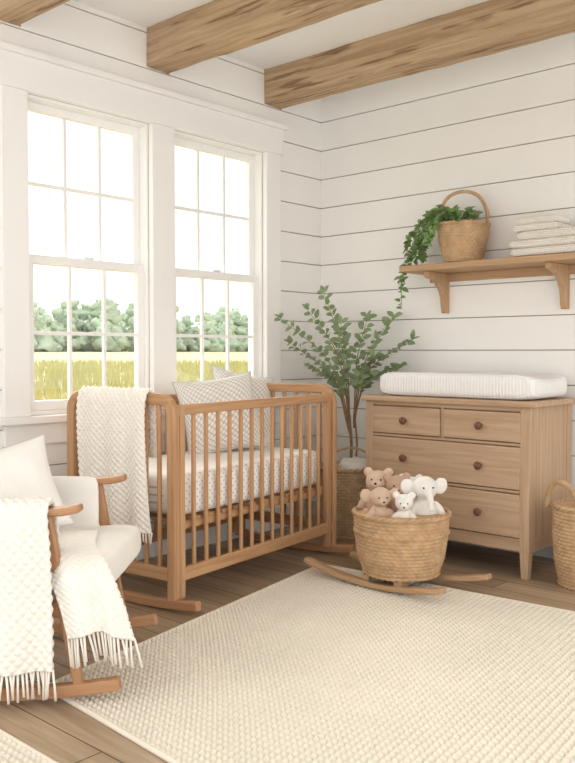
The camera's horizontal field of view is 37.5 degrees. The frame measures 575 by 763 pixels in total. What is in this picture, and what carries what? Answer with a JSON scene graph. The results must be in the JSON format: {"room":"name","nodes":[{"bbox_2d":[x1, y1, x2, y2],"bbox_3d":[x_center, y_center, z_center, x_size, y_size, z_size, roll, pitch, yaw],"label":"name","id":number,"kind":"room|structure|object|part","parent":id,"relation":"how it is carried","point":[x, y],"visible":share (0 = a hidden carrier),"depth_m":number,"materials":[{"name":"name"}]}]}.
{"room":"bedroom","nodes":[
{"label":"bedroom","id":0,"kind":"room"},
{"bbox_2d":[0,0,320,529],"bbox_3d":[-1.461,-0.448,3.942,0.130,2.880,4.915,2,3,42],"label":"wall","id":1,"kind":"structure","parent":0,"point":[73,31],"depth_m":5.15,"materials":[{"name":"white paint"}]},
{"bbox_2d":[28,101,143,410],"bbox_3d":[-1.053,-0.621,4.400,0.067,1.515,0.720,2,3,42],"label":"window","id":2,"kind":"structure","parent":1,"relation":"in","point":[138,269],"depth_m":4.46,"materials":[{"name":"white paint"}]},
{"bbox_3d":[-1.066,-0.983,4.399,0.032,0.792,0.720,2,3,42],"label":"upper sash","id":3,"kind":"part","parent":2,"relation":"part of","materials":[{"name":"glass"}]},
{"bbox_2d":[28,94,148,415],"bbox_3d":[-1.056,-0.619,4.404,0.125,1.550,0.750,2,3,42],"label":"frame","id":4,"kind":"object","parent":1,"relation":"attached to","point":[143,127],"visible":0.21,"depth_m":4.63,"materials":[{"name":"white paint"}]},
{"bbox_2d":[0,40,289,447],"bbox_3d":[-0.684,-0.653,4.666,0.075,1.880,2.010,2,3,42],"label":"trim","id":5,"kind":"structure","parent":1,"relation":"attached to","point":[23,71],"depth_m":4.46,"materials":[{"name":"white paint"}]},
{"bbox_2d":[175,137,257,381],"bbox_3d":[-0.446,-0.645,5.071,0.067,1.515,0.710,2,3,42],"label":"window","id":6,"kind":"structure","parent":1,"relation":"in","point":[198,147],"depth_m":5.14,"materials":[{"name":"white paint"}]},
{"bbox_3d":[-0.433,-0.271,5.073,0.032,0.767,0.710,2,3,42],"label":"lower sash","id":7,"kind":"part","parent":6,"relation":"part of","materials":[{"name":"glass"}]},
{"bbox_2d":[175,131,262,376],"bbox_3d":[-0.450,-0.642,5.075,0.125,1.550,0.740,2,3,42],"label":"frame","id":8,"kind":"object","parent":1,"relation":"attached to","point":[257,155],"visible":0.16,"depth_m":5.30,"materials":[{"name":"white paint"}]},
{"bbox_2d":[136,499,315,560],"bbox_3d":[-1.417,0.923,3.929,0.018,0.140,4.882,2,3,42],"label":"baseboard","id":9,"kind":"structure","parent":1,"relation":"attached to","point":[153,552],"depth_m":5.04,"materials":[{"name":"white paint"}]},
{"bbox_2d":[72,0,489,68],"bbox_3d":[0.322,-1.883,2.360,4.830,0.100,5.030,2,3,42],"label":"ceiling","id":10,"kind":"structure","parent":0,"point":[383,16],"depth_m":4.48,"materials":[{"name":"paint"}]},
{"bbox_2d":[0,0,69,26],"bbox_3d":[0.414,-1.727,2.382,4.680,0.227,0.181,2,3,42],"label":"ceiling beam","id":11,"kind":"structure","parent":10,"relation":"attached to","point":[15,12],"depth_m":3.82,"materials":[{"name":"brown wood"}]},
{"bbox_2d":[147,0,381,74],"bbox_3d":[1.031,-1.751,3.065,4.680,0.226,0.171,2,3,42],"label":"ceiling beam","id":12,"kind":"structure","parent":10,"relation":"attached to","point":[216,28],"depth_m":4.20,"materials":[{"name":"brown wood"}]},
{"bbox_2d":[264,0,574,109],"bbox_3d":[1.648,-1.774,3.748,4.680,0.227,0.177,2,3,42],"label":"ceiling beam","id":13,"kind":"structure","parent":10,"relation":"attached to","point":[490,27],"depth_m":4.51,"materials":[{"name":"brown wood"}]},
{"bbox_2d":[0,526,574,762],"bbox_3d":[0.322,1.085,2.463,4.830,0.080,5.030,2,3,42],"label":"floor","id":14,"kind":"structure","parent":0,"point":[58,730],"depth_m":3.94,"materials":[{"name":"brown wood"}]},
{"bbox_2d":[0,729,58,762],"bbox_3d":[-1.133,1.043,2.245,1.218,0.020,0.778,2,3,42],"label":"rug","id":15,"kind":"object","parent":14,"relation":"on","point":[12,750],"visible":1,"depth_m":2.36,"materials":[{"name":"carpet"}]},
{"bbox_2d":[0,435,157,704],"bbox_3d":[-1.005,0.530,3.001,1.121,0.964,0.770,0,2,2],"label":"rocking chair","id":16,"kind":"object","parent":14,"relation":"on","point":[52,539],"visible":1,"depth_m":2.66,"materials":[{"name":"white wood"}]},
{"bbox_2d":[0,497,61,676],"bbox_3d":[-0.988,0.642,2.718,0.526,0.545,0.197,0,2,2],"label":"throw","id":17,"kind":"object","parent":16,"relation":"on","point":[30,542],"depth_m":2.64,"materials":[{"name":"white fabric"}]},
{"bbox_2d":[0,435,72,524],"bbox_3d":[-1.031,0.403,2.986,0.466,0.347,0.166,-14,-15,-32],"label":"chair pillow","id":18,"kind":"object","parent":16,"relation":"on","point":[25,472],"depth_m":3.01,"materials":[{"name":"fabric"}]},
{"bbox_3d":[-0.986,0.422,2.700,0.666,0.067,0.062,0,2,2],"label":"armrest","id":19,"kind":"part","parent":16,"relation":"part of","materials":[{"name":"brown wood"}]},
{"bbox_3d":[-0.981,0.700,2.709,0.664,0.560,0.034,0,2,2],"label":"frame","id":20,"kind":"part","parent":16,"relation":"part of","materials":[{"name":"brown wood"}]},
{"bbox_3d":[-0.983,0.487,3.298,0.500,0.240,0.050,0,2,2],"label":"panel","id":21,"kind":"part","parent":16,"relation":"part of","materials":[{"name":"fabric"}]},
{"bbox_2d":[51,529,134,640],"bbox_3d":[-0.719,0.674,2.875,0.256,0.268,0.614,-1,2,-25],"label":"throw","id":22,"kind":"object","parent":16,"relation":"on","point":[86,565],"depth_m":2.66,"materials":[{"name":"white fabric"}]},
{"bbox_2d":[51,525,140,593],"bbox_3d":[-0.893,0.634,3.030,0.660,0.125,0.585,-3,2,2],"label":"seat cushion","id":23,"kind":"object","parent":16,"relation":"on","point":[117,545],"depth_m":3.00,"materials":[{"name":"fabric"}]},
{"bbox_3d":[-0.969,0.399,3.349,0.666,0.067,0.062,0,2,2],"label":"armrest","id":24,"kind":"part","parent":16,"relation":"part of","materials":[{"name":"brown wood"}]},
{"bbox_3d":[-0.964,0.677,3.359,0.664,0.560,0.034,0,2,2],"label":"frame","id":25,"kind":"part","parent":16,"relation":"part of","materials":[{"name":"brown wood"}]},
{"bbox_2d":[67,364,354,611],"bbox_3d":[-0.343,0.448,4.350,0.824,1.056,1.446,1,2,35],"label":"crib","id":26,"kind":"object","parent":14,"relation":"on","point":[231,461],"visible":0.92,"depth_m":3.98,"materials":[{"name":"brown wood"}]},
{"bbox_2d":[76,385,156,533],"bbox_3d":[-0.770,0.355,3.841,0.467,0.664,0.128,1,2,35],"label":"throw","id":27,"kind":"object","parent":26,"relation":"on","point":[116,431],"depth_m":3.77,"materials":[{"name":"beige fabric"}]},
{"bbox_3d":[-0.758,0.498,3.856,0.694,0.905,0.036,1,2,35],"label":"frame","id":28,"kind":"part","parent":26,"relation":"part of","materials":[{"name":"brown wood"}]},
{"bbox_3d":[-0.649,0.496,4.568,0.036,0.850,1.254,1,2,35],"label":"rail","id":29,"kind":"part","parent":26,"relation":"part of","materials":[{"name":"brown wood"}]},
{"bbox_2d":[172,371,267,453],"bbox_3d":[-0.363,0.180,4.600,0.466,0.436,0.166,-8,-12,-27],"label":"patterned pillow","id":30,"kind":"object","parent":26,"relation":"on","point":[239,386],"depth_m":4.54,"materials":[{"name":"beige fabric"}]},
{"bbox_3d":[-0.388,0.485,4.384,0.600,0.200,1.230,1,2,35],"label":"mattress","id":31,"kind":"part","parent":26,"relation":"part of","materials":[{"name":"white fabric"}]},
{"bbox_3d":[-0.388,0.612,4.388,0.604,0.050,1.250,1,2,35],"label":"mattress","id":32,"kind":"part","parent":26,"relation":"part of","materials":[{"name":"white fabric"}]},
{"bbox_2d":[211,364,273,446],"bbox_3d":[-0.254,0.161,4.841,0.426,0.466,0.146,12,-23,-33],"label":"patterned pillow","id":33,"kind":"object","parent":26,"relation":"on","point":[262,387],"depth_m":4.86,"materials":[{"name":"beige fabric"}]},
{"bbox_3d":[-0.126,0.509,4.201,0.036,0.850,1.254,1,2,35],"label":"rail","id":34,"kind":"part","parent":26,"relation":"part of","materials":[{"name":"brown wood"}]},
{"bbox_3d":[-0.017,0.461,4.911,0.694,0.905,0.036,1,2,35],"label":"frame","id":35,"kind":"part","parent":26,"relation":"part of","materials":[{"name":"brown wood"}]},
{"bbox_2d":[49,564,574,762],"bbox_3d":[0.634,1.024,2.799,2.933,0.020,2.263,2,3,42],"label":"area rug","id":36,"kind":"object","parent":14,"relation":"on","point":[312,665],"visible":0.93,"depth_m":2.89,"materials":[{"name":"carpet"}]},
{"bbox_2d":[303,505,491,594],"bbox_3d":[0.514,0.788,4.092,0.860,0.354,0.477,2,3,42],"label":"basket","id":37,"kind":"object","parent":36,"relation":"on","point":[403,552],"visible":0.88,"depth_m":3.89,"materials":[{"name":"wicker"}]},
{"bbox_2d":[358,467,392,512],"bbox_3d":[0.433,0.549,4.096,0.170,0.255,0.169,0,2,-14],"label":"plush bear","id":38,"kind":"object","parent":37,"relation":"in","point":[374,479],"visible":0.41,"depth_m":4.10},
{"bbox_2d":[360,487,399,515],"bbox_3d":[0.431,0.602,3.987,0.158,0.213,0.142,1,2,27],"label":"plush bear","id":39,"kind":"object","parent":37,"relation":"in","point":[380,497],"visible":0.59,"depth_m":3.97},
{"bbox_2d":[383,473,409,511],"bbox_3d":[0.526,0.555,4.058,0.146,0.235,0.149,2,3,38],"label":"plush bear","id":40,"kind":"object","parent":37,"relation":"in","point":[394,481],"visible":0.23,"depth_m":4.04},
{"bbox_2d":[391,492,416,517],"bbox_3d":[0.542,0.606,3.937,0.118,0.190,0.116,-2,3,-43],"label":"plush bear","id":41,"kind":"object","parent":37,"relation":"in","point":[403,502],"visible":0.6,"depth_m":3.92},
{"bbox_2d":[400,476,446,514],"bbox_3d":[0.665,0.576,4.016,0.207,0.254,0.171,-1,2,-36],"label":"elephant","id":42,"kind":"object","parent":37,"relation":"in","point":[425,488],"visible":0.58,"depth_m":3.99},
{"bbox_2d":[274,285,418,539],"bbox_3d":[0.350,0.178,5.223,0.872,1.543,0.406,0,2,-4],"label":"tree","id":43,"kind":"object","parent":14,"relation":"on","point":[351,478],"visible":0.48,"depth_m":5.16,"materials":[{"name":"green plant"}]},
{"bbox_3d":[0.384,0.475,5.182,0.352,0.158,0.028,0,2,0],"label":"handle","id":44,"kind":"part","parent":43,"relation":"part of","materials":[{"name":"wicker"}]},
{"bbox_2d":[361,393,574,579],"bbox_3d":[0.972,0.524,4.680,1.044,0.885,0.541,2,3,42],"label":"dresser","id":45,"kind":"object","parent":14,"relation":"on","point":[498,460],"visible":0.7,"depth_m":4.37,"materials":[{"name":"brown wood"}]},
{"bbox_3d":[0.632,0.215,4.638,0.042,0.042,0.039,2,3,42],"label":"knob","id":46,"kind":"part","parent":45,"relation":"part of","materials":[{"name":"brown wood"}]},
{"bbox_3d":[0.652,0.214,4.659,0.438,0.149,0.024,2,3,42],"label":"drawer","id":47,"kind":"part","parent":45,"relation":"part of","materials":[{"name":"brown wood"}]},
{"bbox_3d":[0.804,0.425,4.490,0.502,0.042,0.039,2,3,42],"label":"knob","id":48,"kind":"part","parent":45,"relation":"part of","materials":[{"name":"brown wood"}]},
{"bbox_3d":[0.824,0.424,4.512,0.900,0.212,0.024,2,3,42],"label":"drawer","id":49,"kind":"part","parent":45,"relation":"part of","materials":[{"name":"brown wood"}]},
{"bbox_2d":[380,371,566,399],"bbox_3d":[1.002,0.017,4.643,0.950,0.133,0.450,2,3,42],"label":"changing pad","id":50,"kind":"object","parent":45,"relation":"on","point":[449,384],"visible":1,"depth_m":4.42,"materials":[{"name":"white fabric"}]},
{"bbox_3d":[0.804,0.662,4.498,0.502,0.042,0.039,2,3,42],"label":"knob","id":51,"kind":"part","parent":45,"relation":"part of","materials":[{"name":"brown wood"}]},
{"bbox_3d":[0.824,0.662,4.520,0.900,0.216,0.024,2,3,42],"label":"drawer","id":52,"kind":"part","parent":45,"relation":"part of","materials":[{"name":"brown wood"}]},
{"bbox_3d":[0.975,0.226,4.328,0.042,0.042,0.039,2,3,42],"label":"knob","id":53,"kind":"part","parent":45,"relation":"part of","materials":[{"name":"brown wood"}]},
{"bbox_3d":[0.995,0.225,4.350,0.438,0.149,0.024,2,3,42],"label":"drawer","id":54,"kind":"part","parent":45,"relation":"part of","materials":[{"name":"brown wood"}]},
{"bbox_2d":[544,479,574,590],"bbox_3d":[1.463,0.729,4.096,0.367,0.521,0.367,-1,2,-19],"label":"storage basket","id":55,"kind":"object","parent":14,"relation":"on","point":[563,528],"visible":1,"depth_m":4.04,"materials":[{"name":"wicker"}]},
{"bbox_3d":[1.320,0.546,4.086,0.045,0.155,0.224,-1,2,-31],"label":"handle","id":56,"kind":"part","parent":55,"relation":"part of","materials":[{"name":"wicker"}]},
{"bbox_2d":[320,32,574,497],"bbox_3d":[1.964,-0.458,4.229,4.830,2.880,0.130,2,3,42],"label":"wall","id":57,"kind":"structure","parent":0,"point":[499,127],"depth_m":5.03,"materials":[{"name":"white paint"}]},
{"bbox_2d":[321,506,553,558],"bbox_3d":[1.962,0.915,4.178,4.700,0.140,0.018,2,3,42],"label":"baseboard","id":58,"kind":"structure","parent":57,"relation":"attached to","point":[547,552],"depth_m":4.68,"materials":[{"name":"white paint"}]},
{"bbox_2d":[399,252,574,312],"bbox_3d":[1.280,-0.525,4.574,1.450,0.270,0.270,2,3,42],"label":"wall shelf","id":59,"kind":"object","parent":57,"relation":"attached to","point":[560,265],"visible":1,"depth_m":4.68,"materials":[{"name":"brown wood"}]},
{"bbox_2d":[394,190,490,308],"bbox_3d":[0.874,-0.758,4.889,0.596,0.661,0.354,2,3,42],"label":"potted plant","id":60,"kind":"object","parent":59,"relation":"on","point":[461,238],"visible":0.9,"depth_m":4.75,"materials":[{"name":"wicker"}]},
{"bbox_3d":[0.995,-0.971,4.803,0.292,0.229,0.022,1,2,17],"label":"handle","id":61,"kind":"part","parent":60,"relation":"part of","materials":[{"name":"wicker"}]},
{"bbox_2d":[509,214,574,256],"bbox_3d":[1.403,-0.763,4.448,0.430,0.212,0.240,2,3,42],"label":"folded blankets","id":62,"kind":"object","parent":59,"relation":"on","point":[548,233],"visible":0.94,"depth_m":4.39,"materials":[{"name":"beige fabric"}]},
{"label":"outside","id":63,"kind":"structure","parent":0,"visible":0},
{"bbox_2d":[34,351,247,399],"bbox_3d":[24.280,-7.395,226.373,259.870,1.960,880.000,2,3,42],"label":"ground","id":64,"kind":"structure","parent":63,"point":[236,356],"depth_m":127.19,"materials":[{"name":"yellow plant"}]},
{"bbox_2d":[34,297,247,351],"bbox_3d":[-55.702,-17.049,263.626,43.726,21.371,383.568,2,3,42],"label":"tree line","id":65,"kind":"object","parent":64,"relation":"on","point":[215,324],"visible":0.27,"depth_m":250.51,"materials":[{"name":"green plant"}]},
{"bbox_2d":[34,357,247,400],"bbox_3d":[0.795,-0.654,45.493,42.517,1.110,67.482,-1,2,-27],"label":"meadow grass","id":66,"kind":"structure","parent":64,"relation":"on","point":[83,371],"depth_m":38.13,"materials":[{"name":"yellow plant"}]}
]}

